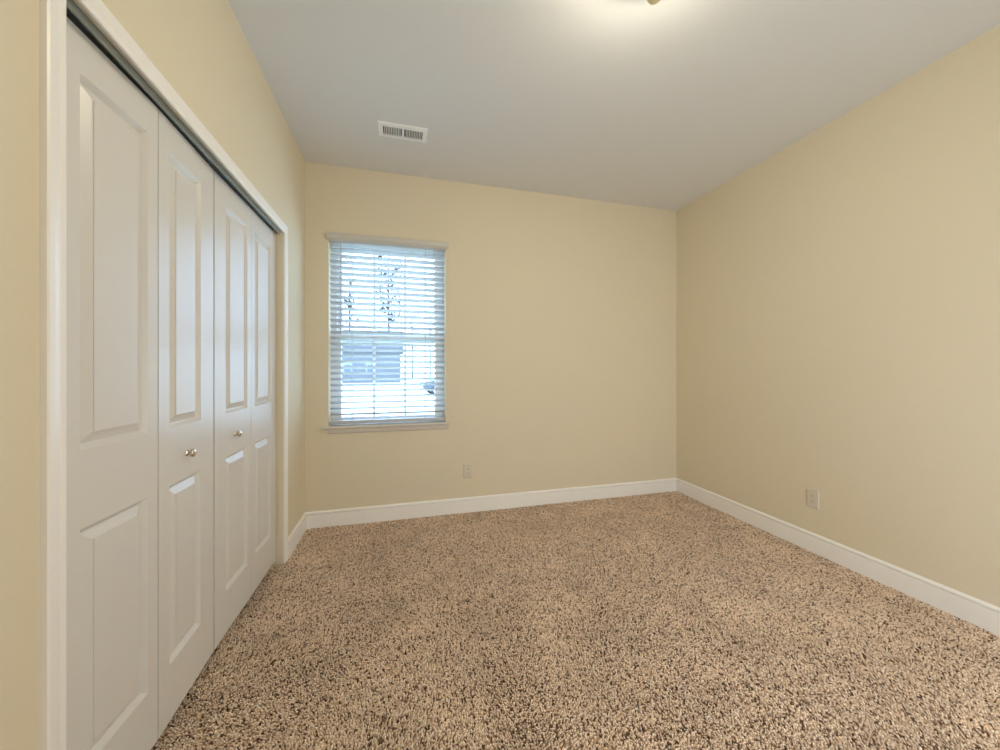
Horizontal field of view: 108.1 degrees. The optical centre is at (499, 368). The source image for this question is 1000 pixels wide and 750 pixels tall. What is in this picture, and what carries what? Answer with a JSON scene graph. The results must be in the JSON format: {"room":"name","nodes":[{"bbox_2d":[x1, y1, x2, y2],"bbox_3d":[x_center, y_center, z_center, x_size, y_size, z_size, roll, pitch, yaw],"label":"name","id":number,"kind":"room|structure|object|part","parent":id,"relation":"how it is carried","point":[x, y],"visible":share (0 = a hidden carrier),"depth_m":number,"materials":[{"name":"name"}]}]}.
{"room":"empty bedroom","nodes":[
{"label":"empty bedroom","id":0,"kind":"room"},
{"bbox_2d":[0,0,304,749],"bbox_3d":[-1.060,-0.169,0.960,0.130,2.758,3.600,0,0,-15],"label":"wall","id":1,"kind":"structure","parent":0,"point":[201,48],"depth_m":0.73,"materials":[{"name":"beige paint"}]},
{"bbox_2d":[40,0,65,749],"bbox_3d":[-0.933,0.163,0.761,0.014,2.094,0.050,0,0,-15],"label":"trim","id":2,"kind":"structure","parent":1,"relation":"attached to","point":[52,12],"depth_m":0.75,"materials":[{"name":"white paint"}]},
{"bbox_2d":[66,0,279,233],"bbox_3d":[-1.171,-0.824,1.483,0.050,0.024,1.465,0,0,-15],"label":"closet track","id":3,"kind":"object","parent":1,"relation":"attached to","point":[74,13],"visible":0.72,"depth_m":1.09,"materials":[{"name":"metal"}]},
{"bbox_2d":[66,16,212,749],"bbox_3d":[-1.084,0.174,1.133,0.067,1.979,0.736,0,0,-15],"label":"door","id":4,"kind":"structure","parent":3,"relation":"hanging from","point":[139,196],"depth_m":1.03,"materials":[{"name":"white paint"}]},
{"bbox_3d":[-1.108,0.303,1.299,0.027,0.030,0.030,0,0,-17],"label":"knob","id":5,"kind":"part","parent":4,"relation":"part of","materials":[{"name":"silver metal"}]},
{"bbox_2d":[213,171,275,649],"bbox_3d":[-1.280,0.174,1.852,0.066,1.979,0.734,0,0,-15],"label":"door","id":6,"kind":"structure","parent":3,"relation":"hanging from","point":[244,246],"depth_m":1.73,"materials":[{"name":"white paint"}]},
{"bbox_3d":[-1.214,0.303,1.682,0.027,0.030,0.030,0,0,-14],"label":"knob","id":7,"kind":"part","parent":6,"relation":"part of","materials":[{"name":"silver metal"}]},
{"bbox_2d":[77,0,287,232],"bbox_3d":[-1.131,-0.858,1.505,0.014,0.052,1.591,0,0,-15],"label":"trim","id":8,"kind":"structure","parent":1,"relation":"attached to","point":[97,9],"depth_m":1.11,"materials":[{"name":"white paint"}]},
{"bbox_2d":[284,229,287,563],"bbox_3d":[-1.330,0.163,2.252,0.014,2.094,0.044,0,0,-15],"label":"trim","id":9,"kind":"structure","parent":1,"relation":"attached to","point":[286,233],"depth_m":2.24,"materials":[{"name":"white paint"}]},
{"bbox_2d":[288,513,306,558],"bbox_3d":[-1.393,1.144,2.490,0.014,0.132,0.442,0,0,-15],"label":"baseboard","id":10,"kind":"structure","parent":1,"relation":"attached to","point":[294,538],"depth_m":2.47,"materials":[{"name":"white paint"}]},
{"bbox_2d":[305,162,675,511],"bbox_3d":[0.117,-0.169,3.218,3.567,2.758,0.160,0,0,-15],"label":"wall","id":11,"kind":"structure","parent":0,"point":[560,312],"depth_m":3.14,"materials":[{"name":"beige paint"}]},
{"bbox_2d":[321,246,449,433],"bbox_3d":[-0.898,-0.249,2.926,0.964,1.498,0.183,0,0,-15],"label":"window","id":12,"kind":"structure","parent":11,"relation":"in","point":[437,424],"depth_m":2.92,"materials":[{"name":"white plastic"}]},
{"bbox_3d":[-0.890,0.450,2.894,0.964,0.020,0.118,0,0,-15],"label":"sill","id":13,"kind":"part","parent":12,"relation":"part of","materials":[{"name":"beige paint"}]},
{"bbox_2d":[326,232,448,423],"bbox_3d":[-0.875,-0.301,2.889,0.925,1.458,0.090,0,0,-15],"label":"window blind","id":14,"kind":"object","parent":12,"relation":"attached to","point":[336,239],"visible":1,"depth_m":2.89,"materials":[{"name":"grey plastic"}]},
{"bbox_3d":[-0.884,0.416,2.902,0.871,0.024,0.052,0,0,-15],"label":"rail","id":15,"kind":"part","parent":14,"relation":"part of","materials":[{"name":"grey plastic"}]},
{"bbox_3d":[-0.613,-0.284,2.974,0.002,1.388,0.060,0,0,-15],"label":"ladder cord","id":16,"kind":"part","parent":14,"relation":"part of","materials":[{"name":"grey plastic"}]},
{"bbox_3d":[-0.903,0.078,2.970,0.796,0.696,0.028,0,0,-15],"label":"sash","id":17,"kind":"part","parent":12,"relation":"part of","materials":[{"name":"white plastic"}]},
{"bbox_3d":[-0.911,-0.597,3.000,0.796,0.774,0.028,0,0,-15],"label":"sash","id":18,"kind":"part","parent":12,"relation":"part of","materials":[{"name":"white plastic"}]},
{"bbox_2d":[373,255,405,335],"bbox_3d":[-0.911,-0.597,3.000,0.261,0.694,0.008,0,0,-15],"label":"grille","id":19,"kind":"object","parent":12,"relation":"attached to","point":[374,307],"depth_m":2.97,"materials":[{"name":"white plastic"}]},
{"bbox_2d":[373,340,405,415],"bbox_3d":[-0.903,0.078,2.970,0.261,0.616,0.008,0,0,-15],"label":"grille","id":20,"kind":"object","parent":12,"relation":"attached to","point":[374,341],"depth_m":2.98,"materials":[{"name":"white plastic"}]},
{"bbox_2d":[463,464,471,477],"bbox_3d":[-0.269,0.858,3.028,0.072,0.117,0.009,0,0,-15],"label":"wall outlet","id":21,"kind":"object","parent":11,"relation":"attached to","point":[467,468],"visible":1,"depth_m":3.02,"materials":[{"name":"beige plastic"}]},
{"bbox_2d":[305,478,676,528],"bbox_3d":[0.139,1.144,3.134,3.307,0.132,0.014,0,0,-15],"label":"baseboard","id":22,"kind":"structure","parent":11,"relation":"attached to","point":[390,512],"depth_m":3.04,"materials":[{"name":"white paint"}]},
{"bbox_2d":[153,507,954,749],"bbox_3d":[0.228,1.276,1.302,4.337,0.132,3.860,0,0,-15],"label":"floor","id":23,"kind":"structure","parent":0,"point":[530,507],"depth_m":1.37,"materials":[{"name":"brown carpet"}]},
{"bbox_2d":[151,491,999,749],"bbox_3d":[0.533,1.204,1.381,3.434,0.014,3.590,0,0,-15],"label":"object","id":24,"kind":"structure","parent":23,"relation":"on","point":[780,580],"depth_m":1.57,"materials":[{"name":"beige carpet"}]},
{"bbox_2d":[228,0,999,210],"bbox_3d":[0.224,-1.608,1.317,4.337,0.120,3.890,0,0,-15],"label":"ceiling","id":25,"kind":"structure","parent":0,"point":[661,105],"depth_m":1.94,"materials":[{"name":"white paint"}]},
{"bbox_2d":[377,120,427,142],"bbox_3d":[-0.634,-1.542,2.373,0.310,0.012,0.147,0,0,-15],"label":"ceiling vent","id":26,"kind":"object","parent":25,"relation":"in","point":[386,129],"visible":1,"depth_m":2.36,"materials":[{"name":"white metal"}]},
{"bbox_2d":[647,0,659,4],"bbox_3d":[0.552,-1.426,1.290,0.336,0.244,0.336,0,0,-15],"label":"ceiling light","id":27,"kind":"object","parent":25,"relation":"attached to","point":[651,2],"visible":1,"depth_m":1.29,"materials":[{"name":"white glass"}]},
{"bbox_2d":[676,25,999,607],"bbox_3d":[2.261,-0.169,1.843,0.130,2.758,3.600,0,0,-15],"label":"wall","id":28,"kind":"structure","parent":0,"point":[838,295],"depth_m":2.12,"materials":[{"name":"beige paint"}]},
{"bbox_2d":[807,488,818,508],"bbox_3d":[2.048,0.852,2.374,0.009,0.117,0.072,0,0,-15],"label":"wall outlet","id":29,"kind":"object","parent":28,"relation":"attached to","point":[812,495],"visible":1,"depth_m":2.37,"materials":[{"name":"beige plastic"}]},
{"bbox_2d":[676,478,999,636],"bbox_3d":[2.193,1.144,1.818,0.014,0.132,3.586,0,0,-15],"label":"baseboard","id":30,"kind":"structure","parent":28,"relation":"attached to","point":[984,615],"depth_m":2.09,"materials":[{"name":"white paint"}]},
{"label":"outside","id":31,"kind":"structure","parent":0,"visible":0},
{"bbox_2d":[342,374,434,416],"bbox_3d":[-14.579,1.842,54.794,120.000,0.200,106.600,0,0,-15],"label":"ground","id":32,"kind":"structure","parent":31,"point":[402,375],"depth_m":17.94,"materials":[{"name":"white snow"}]},
{"bbox_2d":[343,259,358,329],"bbox_3d":[-31.597,-11.028,75.983,3.898,25.743,3.804,0,0,-15],"label":"tree","id":33,"kind":"object","parent":32,"relation":"on","point":[345,300],"visible":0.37,"depth_m":76.26,"materials":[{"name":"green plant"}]},
{"bbox_2d":[342,330,403,382],"bbox_3d":[-22.004,-1.658,46.920,18.400,6.800,11.000,0,0,-15],"label":"house","id":34,"kind":"structure","parent":32,"relation":"on","point":[343,347],"depth_m":43.65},
{"bbox_3d":[-18.000,0.092,42.759,0.800,1.100,0.020,0,0,-15],"label":"pane","id":35,"kind":"part","parent":34,"relation":"part of","materials":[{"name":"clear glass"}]},
{"bbox_3d":[-15.488,0.092,43.428,0.800,1.100,0.020,0,0,-15],"label":"pane","id":36,"kind":"part","parent":34,"relation":"part of","materials":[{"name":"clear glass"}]},
{"bbox_2d":[376,256,403,330],"bbox_3d":[-23.898,-12.656,78.508,6.694,29.000,7.454,0,0,-15],"label":"tree","id":37,"kind":"object","parent":32,"relation":"on","point":[389,302],"visible":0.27,"depth_m":78.30,"materials":[{"name":"green plant"}]},
{"bbox_2d":[371,387,434,404],"bbox_3d":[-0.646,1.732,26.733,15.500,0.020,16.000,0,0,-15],"label":"driveway","id":38,"kind":"structure","parent":32,"relation":"on","point":[383,392],"depth_m":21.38,"materials":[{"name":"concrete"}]},
{"bbox_2d":[418,375,434,393],"bbox_3d":[-3.219,0.987,24.494,4.259,1.470,1.780,0,0,-23],"label":"car","id":39,"kind":"object","parent":38,"relation":"on","point":[427,381],"visible":0.23,"depth_m":23.14,"materials":[{"name":"grey paint"}]},
{"bbox_2d":[406,313,418,377],"bbox_3d":[-15.505,-4.300,64.200,2.632,12.287,2.298,0,0,-15],"label":"tree","id":40,"kind":"object","parent":32,"relation":"on","point":[407,313],"visible":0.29,"depth_m":64.08,"materials":[{"name":"green plant"}]},
{"bbox_2d":[426,309,432,376],"bbox_3d":[-12.495,-4.626,64.862,2.860,12.939,2.211,0,0,-41],"label":"tree","id":41,"kind":"object","parent":32,"relation":"on","point":[428,309],"visible":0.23,"depth_m":64.88,"materials":[{"name":"green plant"}]}
]}

